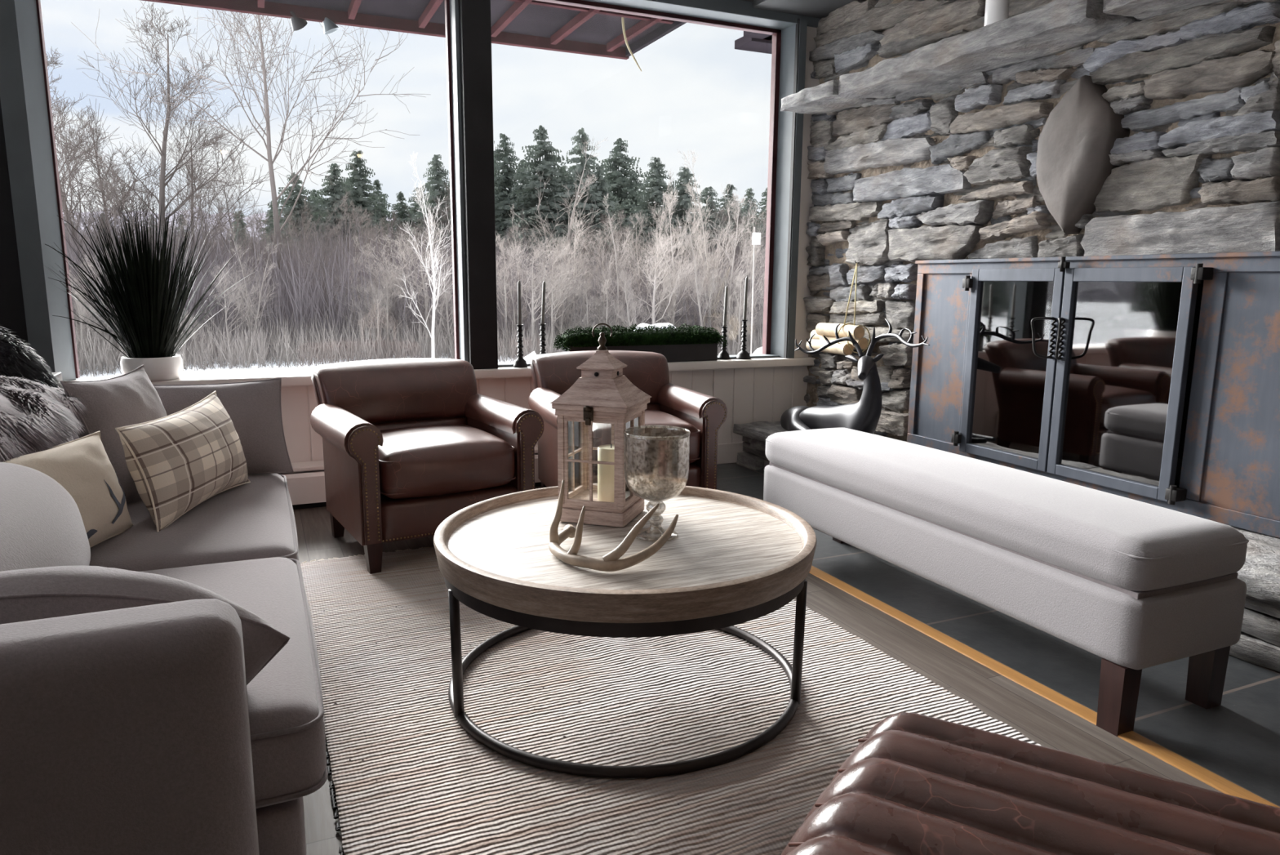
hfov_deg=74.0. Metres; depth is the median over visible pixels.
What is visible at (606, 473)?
pillar candle
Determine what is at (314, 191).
conifer tree
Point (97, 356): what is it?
brush edge
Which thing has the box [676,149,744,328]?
bare tree
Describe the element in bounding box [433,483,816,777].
coffee table
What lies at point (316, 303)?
thicket
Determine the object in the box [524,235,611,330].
bare tree
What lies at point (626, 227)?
bare tree
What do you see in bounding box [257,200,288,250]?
conifer tree
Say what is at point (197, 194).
bare tree
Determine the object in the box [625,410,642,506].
window grille
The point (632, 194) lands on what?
conifer tree
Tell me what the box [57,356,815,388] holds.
windowsill
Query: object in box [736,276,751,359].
candlestick
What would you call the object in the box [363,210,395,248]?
bare tree
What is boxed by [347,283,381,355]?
bare tree
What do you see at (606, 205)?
bare tree
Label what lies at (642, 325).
snow bank
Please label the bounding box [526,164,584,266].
conifer tree
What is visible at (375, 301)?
bare tree
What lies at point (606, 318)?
bare tree
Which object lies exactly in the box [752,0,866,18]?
ceiling
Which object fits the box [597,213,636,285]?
bare tree
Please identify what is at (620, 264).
bare tree
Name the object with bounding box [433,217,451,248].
bare tree
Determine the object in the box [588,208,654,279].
bare tree
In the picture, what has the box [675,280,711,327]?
bare tree
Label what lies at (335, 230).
bare tree
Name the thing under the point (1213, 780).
trim
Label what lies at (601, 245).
bare tree
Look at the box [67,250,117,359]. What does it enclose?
bare tree
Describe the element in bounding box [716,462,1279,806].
floor tiles
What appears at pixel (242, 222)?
conifer tree
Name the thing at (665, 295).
bare tree
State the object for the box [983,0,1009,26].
pillar candle
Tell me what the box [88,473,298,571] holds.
seat cushion
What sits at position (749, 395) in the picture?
wall
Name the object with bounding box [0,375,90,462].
cushion
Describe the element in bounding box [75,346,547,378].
snow ground
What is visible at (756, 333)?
bare tree
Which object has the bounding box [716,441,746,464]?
baseboard
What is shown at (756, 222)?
bare tree
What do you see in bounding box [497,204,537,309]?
bare tree
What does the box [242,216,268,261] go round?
bare tree
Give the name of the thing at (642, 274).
bare tree
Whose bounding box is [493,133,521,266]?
conifer tree
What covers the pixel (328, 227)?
bare tree
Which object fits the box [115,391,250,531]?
plaid cushion
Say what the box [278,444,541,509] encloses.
baseboard heater
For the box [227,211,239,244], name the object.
conifer tree
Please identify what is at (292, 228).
bare tree
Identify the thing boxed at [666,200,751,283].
bare tree
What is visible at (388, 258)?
bare tree
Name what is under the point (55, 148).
bare tree
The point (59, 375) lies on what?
side table
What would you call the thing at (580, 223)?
bare tree
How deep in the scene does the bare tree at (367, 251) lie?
26.12 m
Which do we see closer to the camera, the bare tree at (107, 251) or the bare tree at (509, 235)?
the bare tree at (107, 251)
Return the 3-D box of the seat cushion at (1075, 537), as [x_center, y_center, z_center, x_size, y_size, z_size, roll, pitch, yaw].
[1.031,0.200,2.830,0.433,0.170,1.694,-4,11,-24]
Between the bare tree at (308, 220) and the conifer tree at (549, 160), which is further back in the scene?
the conifer tree at (549, 160)
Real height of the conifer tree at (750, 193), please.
8.926 m
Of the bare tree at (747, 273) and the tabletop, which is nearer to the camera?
the tabletop
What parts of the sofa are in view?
arm, arm, seat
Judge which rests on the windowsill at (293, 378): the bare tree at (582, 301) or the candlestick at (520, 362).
the candlestick at (520, 362)
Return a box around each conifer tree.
[147,213,155,238]
[176,214,190,240]
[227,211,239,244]
[230,209,251,251]
[253,172,339,260]
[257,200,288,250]
[297,163,372,262]
[304,189,329,229]
[326,149,409,262]
[365,179,393,239]
[384,191,417,250]
[389,186,440,242]
[395,154,451,264]
[443,141,503,221]
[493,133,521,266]
[495,124,591,266]
[495,159,538,266]
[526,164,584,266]
[534,127,635,266]
[572,164,631,267]
[592,137,653,244]
[595,156,702,266]
[607,175,654,252]
[636,166,733,269]
[663,184,675,211]
[682,186,747,262]
[709,183,762,263]
[737,187,765,254]
[753,187,767,255]
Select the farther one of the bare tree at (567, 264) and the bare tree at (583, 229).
the bare tree at (583, 229)
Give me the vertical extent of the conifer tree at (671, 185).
9.297 m
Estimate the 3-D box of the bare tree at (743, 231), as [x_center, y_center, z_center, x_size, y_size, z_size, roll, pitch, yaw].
[4.276,-6.769,39.598,3.523,5.091,2.737,2,10,9]
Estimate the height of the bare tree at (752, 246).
5.105 m
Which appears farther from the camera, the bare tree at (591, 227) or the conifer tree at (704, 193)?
the conifer tree at (704, 193)
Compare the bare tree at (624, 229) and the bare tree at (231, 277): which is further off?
the bare tree at (624, 229)
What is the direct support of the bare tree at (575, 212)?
on the snow ground at (253, 369)
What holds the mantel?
attached to the wall at (1159, 134)
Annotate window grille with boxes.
[564,415,617,508]
[568,421,584,498]
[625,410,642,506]
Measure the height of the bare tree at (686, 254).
4.091 m
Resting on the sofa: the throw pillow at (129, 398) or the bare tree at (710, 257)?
the throw pillow at (129, 398)
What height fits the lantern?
0.548 m
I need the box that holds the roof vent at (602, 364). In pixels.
[576,349,627,378]
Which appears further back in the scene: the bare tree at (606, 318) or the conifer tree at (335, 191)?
the conifer tree at (335, 191)
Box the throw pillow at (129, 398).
[60,364,167,502]
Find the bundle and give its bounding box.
[805,260,870,355]
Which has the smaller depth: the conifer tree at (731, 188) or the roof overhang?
the roof overhang
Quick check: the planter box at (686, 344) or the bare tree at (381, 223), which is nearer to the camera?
the planter box at (686, 344)
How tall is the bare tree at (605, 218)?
5.883 m
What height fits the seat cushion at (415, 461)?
0.234 m
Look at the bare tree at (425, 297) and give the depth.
25.13 m
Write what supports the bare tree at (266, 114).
on the snow ground at (253, 369)
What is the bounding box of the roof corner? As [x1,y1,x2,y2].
[734,31,772,53]
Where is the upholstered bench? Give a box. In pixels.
[763,427,1248,736]
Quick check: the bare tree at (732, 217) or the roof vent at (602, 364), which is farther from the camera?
the bare tree at (732, 217)
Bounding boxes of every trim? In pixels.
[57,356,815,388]
[808,565,1279,807]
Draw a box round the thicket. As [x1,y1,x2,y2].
[63,194,765,367]
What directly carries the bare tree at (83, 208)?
on the snow ground at (253, 369)
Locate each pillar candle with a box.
[597,443,614,502]
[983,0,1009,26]
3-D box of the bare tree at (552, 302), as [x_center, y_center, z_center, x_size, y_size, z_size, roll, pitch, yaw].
[-2.875,-3.935,26.466,2.729,3.824,3.512,-5,11,-27]
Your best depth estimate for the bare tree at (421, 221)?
37.06 m
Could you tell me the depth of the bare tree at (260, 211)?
30.00 m
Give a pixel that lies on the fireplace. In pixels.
(1154, 379)
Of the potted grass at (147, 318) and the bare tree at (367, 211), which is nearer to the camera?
the potted grass at (147, 318)
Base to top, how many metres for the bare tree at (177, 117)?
10.124 m
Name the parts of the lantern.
post, post, ring handle, post, post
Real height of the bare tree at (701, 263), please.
3.714 m
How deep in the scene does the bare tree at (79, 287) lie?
22.74 m
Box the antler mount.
[548,479,678,571]
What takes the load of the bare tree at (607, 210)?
on the snow ground at (253, 369)
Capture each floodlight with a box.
[289,10,307,31]
[322,17,339,34]
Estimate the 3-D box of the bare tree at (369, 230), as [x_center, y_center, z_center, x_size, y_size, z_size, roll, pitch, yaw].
[-9.698,-5.557,30.204,2.737,5.708,3.207,-1,10,-9]
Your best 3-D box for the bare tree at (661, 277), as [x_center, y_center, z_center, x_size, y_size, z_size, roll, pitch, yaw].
[1.097,-3.531,27.278,1.686,2.777,2.169,-2,10,-14]
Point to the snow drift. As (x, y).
(758, 351)
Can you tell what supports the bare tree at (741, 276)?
on the snow ground at (253, 369)
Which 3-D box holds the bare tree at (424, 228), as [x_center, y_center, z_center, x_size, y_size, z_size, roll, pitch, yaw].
[-9.652,-6.657,38.285,2.600,5.101,2.219,3,10,16]
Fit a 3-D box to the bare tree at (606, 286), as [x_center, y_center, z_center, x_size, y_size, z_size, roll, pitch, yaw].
[-1.388,-3.628,28.674,1.348,2.452,1.918,-8,13,-42]
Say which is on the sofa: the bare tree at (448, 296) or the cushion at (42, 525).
the cushion at (42, 525)
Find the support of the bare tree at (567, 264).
on the snow ground at (253, 369)
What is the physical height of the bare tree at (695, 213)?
5.455 m
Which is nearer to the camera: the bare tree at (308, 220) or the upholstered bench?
the upholstered bench
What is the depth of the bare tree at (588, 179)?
29.25 m
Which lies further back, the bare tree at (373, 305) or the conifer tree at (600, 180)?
the conifer tree at (600, 180)
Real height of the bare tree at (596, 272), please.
4.413 m
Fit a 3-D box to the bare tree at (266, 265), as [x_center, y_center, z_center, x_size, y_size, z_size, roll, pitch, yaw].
[-11.028,-3.483,24.192,1.711,3.585,1.310,-7,12,-35]
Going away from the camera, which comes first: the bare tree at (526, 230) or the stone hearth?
the stone hearth
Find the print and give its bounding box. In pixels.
[86,471,125,538]
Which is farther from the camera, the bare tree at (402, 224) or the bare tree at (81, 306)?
the bare tree at (402, 224)
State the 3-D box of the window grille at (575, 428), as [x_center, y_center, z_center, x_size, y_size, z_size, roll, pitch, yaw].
[-0.192,0.075,2.429,0.010,0.250,0.156,4,10,17]
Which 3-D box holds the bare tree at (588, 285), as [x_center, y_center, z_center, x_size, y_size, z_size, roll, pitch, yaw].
[-1.685,-3.281,26.207,1.917,2.607,1.826,8,13,38]
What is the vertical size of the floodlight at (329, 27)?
0.202 m
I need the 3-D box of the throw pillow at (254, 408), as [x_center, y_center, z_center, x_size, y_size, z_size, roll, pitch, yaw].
[-1.392,0.006,2.774,0.465,0.314,0.175,-4,11,-24]
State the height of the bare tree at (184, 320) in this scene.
2.171 m
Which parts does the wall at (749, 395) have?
wall post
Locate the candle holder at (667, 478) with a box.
[623,425,690,542]
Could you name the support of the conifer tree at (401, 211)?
on the snow ground at (253, 369)
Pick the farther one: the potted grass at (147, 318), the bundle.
the bundle
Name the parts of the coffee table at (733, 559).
leg, leg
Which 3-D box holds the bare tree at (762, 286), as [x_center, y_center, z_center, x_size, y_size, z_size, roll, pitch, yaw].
[4.106,-3.199,24.836,2.001,3.011,1.708,5,11,24]
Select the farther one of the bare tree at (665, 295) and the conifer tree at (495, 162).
the conifer tree at (495, 162)
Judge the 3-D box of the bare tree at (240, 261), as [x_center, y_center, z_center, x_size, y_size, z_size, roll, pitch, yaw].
[-11.373,-3.818,24.625,1.830,4.101,1.232,-4,11,-23]
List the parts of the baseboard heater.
shadow rail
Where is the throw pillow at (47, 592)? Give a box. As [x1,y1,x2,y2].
[0,564,289,684]
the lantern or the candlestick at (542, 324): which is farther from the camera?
the candlestick at (542, 324)
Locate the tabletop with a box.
[448,494,801,589]
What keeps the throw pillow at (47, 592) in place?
on the sofa
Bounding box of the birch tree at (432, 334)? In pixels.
[394,151,453,358]
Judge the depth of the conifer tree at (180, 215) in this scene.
58.62 m
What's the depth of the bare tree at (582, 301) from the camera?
26.82 m
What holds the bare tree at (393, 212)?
on the snow ground at (253, 369)
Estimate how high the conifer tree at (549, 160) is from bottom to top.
11.815 m
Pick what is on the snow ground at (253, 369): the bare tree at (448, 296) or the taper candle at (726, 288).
the bare tree at (448, 296)
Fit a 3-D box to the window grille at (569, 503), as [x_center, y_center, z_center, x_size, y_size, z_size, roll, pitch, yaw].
[-0.134,0.094,2.319,0.122,0.250,0.110,-4,11,-24]
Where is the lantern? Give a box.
[550,323,651,527]
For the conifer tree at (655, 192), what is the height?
10.147 m
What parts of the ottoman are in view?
seam cord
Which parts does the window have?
mullion casing, sill rail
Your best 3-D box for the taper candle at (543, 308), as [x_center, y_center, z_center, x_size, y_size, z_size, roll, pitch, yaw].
[-0.529,-0.687,4.645,0.029,0.243,0.019,-4,11,-24]
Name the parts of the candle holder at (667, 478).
stem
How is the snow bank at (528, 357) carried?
on the snow ground at (253, 369)
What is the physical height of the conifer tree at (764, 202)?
9.027 m
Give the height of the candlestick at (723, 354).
0.446 m
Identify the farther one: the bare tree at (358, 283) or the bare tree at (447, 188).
the bare tree at (447, 188)
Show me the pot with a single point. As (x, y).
(158, 367)
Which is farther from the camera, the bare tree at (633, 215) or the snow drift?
the bare tree at (633, 215)
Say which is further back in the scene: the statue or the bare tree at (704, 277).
the bare tree at (704, 277)
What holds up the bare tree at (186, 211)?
on the snow ground at (253, 369)
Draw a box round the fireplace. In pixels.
[906,251,1279,537]
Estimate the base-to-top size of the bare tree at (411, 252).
3.745 m
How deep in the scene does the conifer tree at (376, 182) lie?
55.01 m
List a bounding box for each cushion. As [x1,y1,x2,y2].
[0,324,63,389]
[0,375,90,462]
[0,462,90,571]
[3,431,133,547]
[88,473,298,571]
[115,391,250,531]
[142,556,326,808]
[377,424,515,498]
[592,409,699,470]
[765,427,1247,591]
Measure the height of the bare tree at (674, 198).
5.548 m
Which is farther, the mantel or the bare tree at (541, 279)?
the bare tree at (541, 279)
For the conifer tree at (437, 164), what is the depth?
48.99 m
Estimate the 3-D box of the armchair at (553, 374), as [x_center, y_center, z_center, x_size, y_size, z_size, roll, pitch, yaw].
[-0.099,0.034,4.074,0.790,0.744,0.830,-3,10,-19]
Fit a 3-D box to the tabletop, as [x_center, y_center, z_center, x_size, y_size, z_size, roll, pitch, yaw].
[-0.038,0.308,2.262,0.934,0.046,0.934,-4,11,-24]
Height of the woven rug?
0.037 m
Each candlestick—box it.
[513,280,527,367]
[539,280,546,354]
[718,284,729,359]
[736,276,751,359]
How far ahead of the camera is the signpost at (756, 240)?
22.39 m
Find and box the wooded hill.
[62,206,764,242]
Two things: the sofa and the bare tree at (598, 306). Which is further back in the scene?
the bare tree at (598, 306)
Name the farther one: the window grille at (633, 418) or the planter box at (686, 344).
the planter box at (686, 344)
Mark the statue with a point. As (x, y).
(864, 415)
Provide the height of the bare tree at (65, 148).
10.895 m
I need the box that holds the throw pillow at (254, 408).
[152,377,293,473]
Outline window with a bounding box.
[0,0,807,381]
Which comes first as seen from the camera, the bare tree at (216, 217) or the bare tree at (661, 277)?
the bare tree at (661, 277)
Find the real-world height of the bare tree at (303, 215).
6.645 m
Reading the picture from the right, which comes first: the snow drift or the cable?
the snow drift
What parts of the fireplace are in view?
panel, glass pane, door, handle, handle, glass pane, door, panel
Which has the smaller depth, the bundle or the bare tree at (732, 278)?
the bundle
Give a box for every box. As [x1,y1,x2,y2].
[552,323,728,362]
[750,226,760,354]
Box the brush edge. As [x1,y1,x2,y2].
[74,308,762,377]
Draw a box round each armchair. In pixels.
[310,357,544,573]
[528,350,727,489]
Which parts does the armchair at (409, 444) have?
leg, arm, arm panel, nailhead trim, leg, backrest, nailhead trim, seat frame, arm, arm panel, nailhead trim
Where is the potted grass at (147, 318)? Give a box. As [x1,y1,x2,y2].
[35,189,258,381]
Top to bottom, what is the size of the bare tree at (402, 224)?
5.899 m
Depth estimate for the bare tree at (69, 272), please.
22.10 m
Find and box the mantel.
[780,0,1225,115]
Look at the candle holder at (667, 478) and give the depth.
2.17 m
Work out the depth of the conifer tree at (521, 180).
53.23 m
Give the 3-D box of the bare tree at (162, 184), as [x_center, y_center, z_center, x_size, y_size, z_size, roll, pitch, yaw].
[-16.010,-8.272,28.771,6.925,11.683,7.267,5,11,26]
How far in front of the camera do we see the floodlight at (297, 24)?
5.58 m
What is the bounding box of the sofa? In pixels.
[0,429,328,854]
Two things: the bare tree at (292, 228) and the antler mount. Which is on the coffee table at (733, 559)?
the antler mount
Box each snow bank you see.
[523,351,536,361]
[633,322,677,331]
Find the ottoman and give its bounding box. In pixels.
[780,711,1279,854]
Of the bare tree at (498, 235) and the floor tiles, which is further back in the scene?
the bare tree at (498, 235)
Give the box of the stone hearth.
[733,420,1279,671]
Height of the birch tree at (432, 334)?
5.908 m
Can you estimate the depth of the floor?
2.36 m
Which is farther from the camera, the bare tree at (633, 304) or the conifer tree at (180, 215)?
the conifer tree at (180, 215)
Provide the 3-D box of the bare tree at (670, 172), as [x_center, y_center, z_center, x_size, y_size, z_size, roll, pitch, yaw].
[0.594,-5.214,27.451,1.552,6.150,2.307,4,10,20]
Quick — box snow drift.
[752,346,762,354]
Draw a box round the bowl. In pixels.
[623,426,689,501]
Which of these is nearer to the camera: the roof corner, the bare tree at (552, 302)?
the roof corner
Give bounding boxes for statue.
[780,318,929,434]
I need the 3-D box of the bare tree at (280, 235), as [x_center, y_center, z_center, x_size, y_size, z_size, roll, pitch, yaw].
[-11.758,-4.548,28.320,2.598,4.276,3.343,1,10,3]
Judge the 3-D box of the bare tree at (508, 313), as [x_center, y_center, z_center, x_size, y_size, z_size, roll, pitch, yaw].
[-3.941,-3.610,26.561,1.578,3.112,1.062,-8,13,-40]
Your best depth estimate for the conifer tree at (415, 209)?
53.96 m
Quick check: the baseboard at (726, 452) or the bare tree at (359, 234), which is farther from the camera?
the bare tree at (359, 234)
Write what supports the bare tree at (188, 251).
on the snow ground at (253, 369)
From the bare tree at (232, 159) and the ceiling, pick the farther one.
the bare tree at (232, 159)
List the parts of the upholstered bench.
leg, seat, leg, leg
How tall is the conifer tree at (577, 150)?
11.862 m
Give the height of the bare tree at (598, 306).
2.191 m
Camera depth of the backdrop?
49.70 m
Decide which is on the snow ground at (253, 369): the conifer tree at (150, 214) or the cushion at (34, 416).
the conifer tree at (150, 214)
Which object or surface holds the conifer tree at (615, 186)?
on the snow ground at (253, 369)
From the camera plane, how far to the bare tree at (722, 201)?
49.37 m
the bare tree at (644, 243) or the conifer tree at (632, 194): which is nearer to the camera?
the bare tree at (644, 243)
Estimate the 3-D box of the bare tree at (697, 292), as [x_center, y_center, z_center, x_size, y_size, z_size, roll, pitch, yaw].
[1.818,-4.211,25.663,1.345,4.763,1.756,-9,14,-44]
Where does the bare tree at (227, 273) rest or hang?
on the snow ground at (253, 369)
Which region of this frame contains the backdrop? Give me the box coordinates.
[66,212,765,275]
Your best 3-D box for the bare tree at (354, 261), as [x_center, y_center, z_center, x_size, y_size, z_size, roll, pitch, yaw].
[-9.014,-3.998,26.445,1.620,3.874,1.241,9,13,39]
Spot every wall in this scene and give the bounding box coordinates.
[0,0,821,462]
[803,0,1279,440]
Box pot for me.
[120,354,183,381]
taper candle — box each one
[517,280,521,324]
[541,280,545,324]
[723,284,728,326]
[742,276,748,319]
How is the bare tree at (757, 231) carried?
on the snow ground at (253, 369)
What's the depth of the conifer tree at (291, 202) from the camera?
47.34 m
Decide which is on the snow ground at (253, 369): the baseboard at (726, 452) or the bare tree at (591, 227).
the bare tree at (591, 227)
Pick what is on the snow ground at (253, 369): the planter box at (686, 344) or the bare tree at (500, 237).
the bare tree at (500, 237)
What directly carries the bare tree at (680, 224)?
on the snow ground at (253, 369)
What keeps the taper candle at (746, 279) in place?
on the candlestick at (743, 354)
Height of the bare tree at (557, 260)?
3.254 m
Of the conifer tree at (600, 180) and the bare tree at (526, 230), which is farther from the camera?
the conifer tree at (600, 180)
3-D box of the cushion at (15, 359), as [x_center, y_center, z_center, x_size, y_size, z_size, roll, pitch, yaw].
[-2.376,-0.237,2.751,0.893,0.447,0.342,-4,11,-24]
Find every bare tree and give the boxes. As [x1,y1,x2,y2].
[45,47,185,275]
[53,0,284,259]
[55,147,104,260]
[62,208,97,255]
[63,105,196,267]
[63,224,98,318]
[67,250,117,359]
[68,270,116,367]
[70,168,134,339]
[71,0,428,319]
[71,285,102,374]
[71,287,110,346]
[106,93,253,262]
[107,183,259,332]
[151,210,214,262]
[156,148,262,272]
[176,308,209,368]
[181,217,232,263]
[184,250,222,335]
[200,257,278,364]
[212,204,292,289]
[217,224,281,348]
[226,272,260,331]
[227,263,274,346]
[230,242,280,362]
[234,224,319,321]
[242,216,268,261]
[247,216,304,269]
[269,201,334,259]
[270,195,328,296]
[284,210,378,342]
[319,230,350,271]
[321,191,404,332]
[328,213,381,275]
[328,257,415,357]
[331,235,373,333]
[335,243,416,331]
[336,281,400,355]
[344,299,395,351]
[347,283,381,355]
[348,214,453,355]
[358,222,399,262]
[362,210,408,288]
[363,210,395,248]
[366,241,426,333]
[373,219,416,251]
[376,257,421,319]
[380,221,440,269]
[395,177,452,274]
[400,227,440,267]
[419,253,454,358]
[419,280,453,355]
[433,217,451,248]
[495,225,532,275]
[495,234,532,355]
[496,235,585,351]
[496,237,523,283]
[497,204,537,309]
[497,261,530,342]
[497,267,551,337]
[499,206,547,273]
[510,137,604,334]
[517,238,599,352]
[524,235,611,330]
[528,212,580,258]
[533,259,594,322]
[538,261,583,345]
[545,219,635,288]
[550,213,607,327]
[550,257,594,331]
[559,280,611,332]
[569,229,610,270]
[571,223,662,327]
[579,213,634,272]
[581,285,611,326]
[582,279,632,329]
[586,244,621,294]
[586,295,626,327]
[588,194,644,331]
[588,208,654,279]
[591,226,704,324]
[596,226,640,272]
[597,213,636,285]
[606,209,661,284]
[607,269,664,328]
[608,207,675,319]
[609,264,648,326]
[622,274,658,321]
[623,243,671,320]
[634,187,709,324]
[638,172,684,323]
[646,234,705,326]
[646,277,690,323]
[648,293,704,327]
[653,224,716,281]
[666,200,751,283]
[666,208,727,326]
[668,203,719,317]
[675,246,759,329]
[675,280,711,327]
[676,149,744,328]
[680,277,705,321]
[688,245,755,332]
[694,192,764,349]
[708,200,764,258]
[711,231,764,278]
[711,270,763,351]
[711,274,749,351]
[711,278,763,353]
[720,217,756,273]
[725,206,766,269]
[730,200,765,348]
[737,231,765,338]
[752,302,764,346]
[753,280,764,334]
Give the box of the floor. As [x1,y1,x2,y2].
[293,485,1223,854]
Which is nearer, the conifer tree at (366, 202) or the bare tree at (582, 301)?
the bare tree at (582, 301)
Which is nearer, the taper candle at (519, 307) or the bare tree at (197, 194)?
the taper candle at (519, 307)
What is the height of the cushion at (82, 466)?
0.285 m
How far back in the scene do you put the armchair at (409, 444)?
3.36 m
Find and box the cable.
[621,17,641,71]
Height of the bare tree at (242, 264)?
3.037 m
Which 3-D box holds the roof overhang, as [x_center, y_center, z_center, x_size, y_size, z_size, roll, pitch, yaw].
[-2.610,-2.584,4.554,6.240,0.140,1.640,-4,11,-24]
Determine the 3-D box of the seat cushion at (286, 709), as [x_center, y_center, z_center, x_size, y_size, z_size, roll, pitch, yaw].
[-1.045,0.465,1.510,0.879,0.188,0.858,-4,11,-24]
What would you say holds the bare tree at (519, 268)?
on the snow ground at (253, 369)
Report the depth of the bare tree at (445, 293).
24.90 m
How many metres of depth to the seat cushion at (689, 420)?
3.79 m
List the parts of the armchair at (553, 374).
leg, arm, backrest, seat frame, arm, arm panel, nailhead trim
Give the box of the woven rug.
[300,546,1042,854]
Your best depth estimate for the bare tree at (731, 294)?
26.43 m
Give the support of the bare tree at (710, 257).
on the snow ground at (253, 369)
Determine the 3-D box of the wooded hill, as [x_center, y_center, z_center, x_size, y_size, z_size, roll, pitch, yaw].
[-57.428,-24.925,84.411,466.505,26.062,293.408,-4,11,-24]
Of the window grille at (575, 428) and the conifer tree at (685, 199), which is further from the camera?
the conifer tree at (685, 199)
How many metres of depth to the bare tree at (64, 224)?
27.13 m
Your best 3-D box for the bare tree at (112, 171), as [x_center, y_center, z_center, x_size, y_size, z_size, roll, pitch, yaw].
[-16.171,-4.937,26.085,2.623,5.814,3.732,-5,11,-29]
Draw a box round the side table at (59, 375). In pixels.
[52,372,62,383]
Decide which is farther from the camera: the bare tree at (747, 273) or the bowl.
the bare tree at (747, 273)
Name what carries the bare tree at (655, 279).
on the snow ground at (253, 369)
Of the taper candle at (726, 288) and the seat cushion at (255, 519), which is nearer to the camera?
the seat cushion at (255, 519)
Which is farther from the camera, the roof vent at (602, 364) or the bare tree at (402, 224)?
the bare tree at (402, 224)
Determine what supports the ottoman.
on the woven rug
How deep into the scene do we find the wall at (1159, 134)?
3.71 m
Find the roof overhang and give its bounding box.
[142,0,686,59]
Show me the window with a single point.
(24, 88)
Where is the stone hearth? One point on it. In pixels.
(1259, 642)
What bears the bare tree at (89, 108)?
on the snow ground at (253, 369)
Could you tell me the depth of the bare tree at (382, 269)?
25.46 m
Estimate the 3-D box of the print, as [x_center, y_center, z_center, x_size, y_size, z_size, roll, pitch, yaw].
[-1.252,0.194,1.926,0.040,0.126,0.385,-1,10,-8]

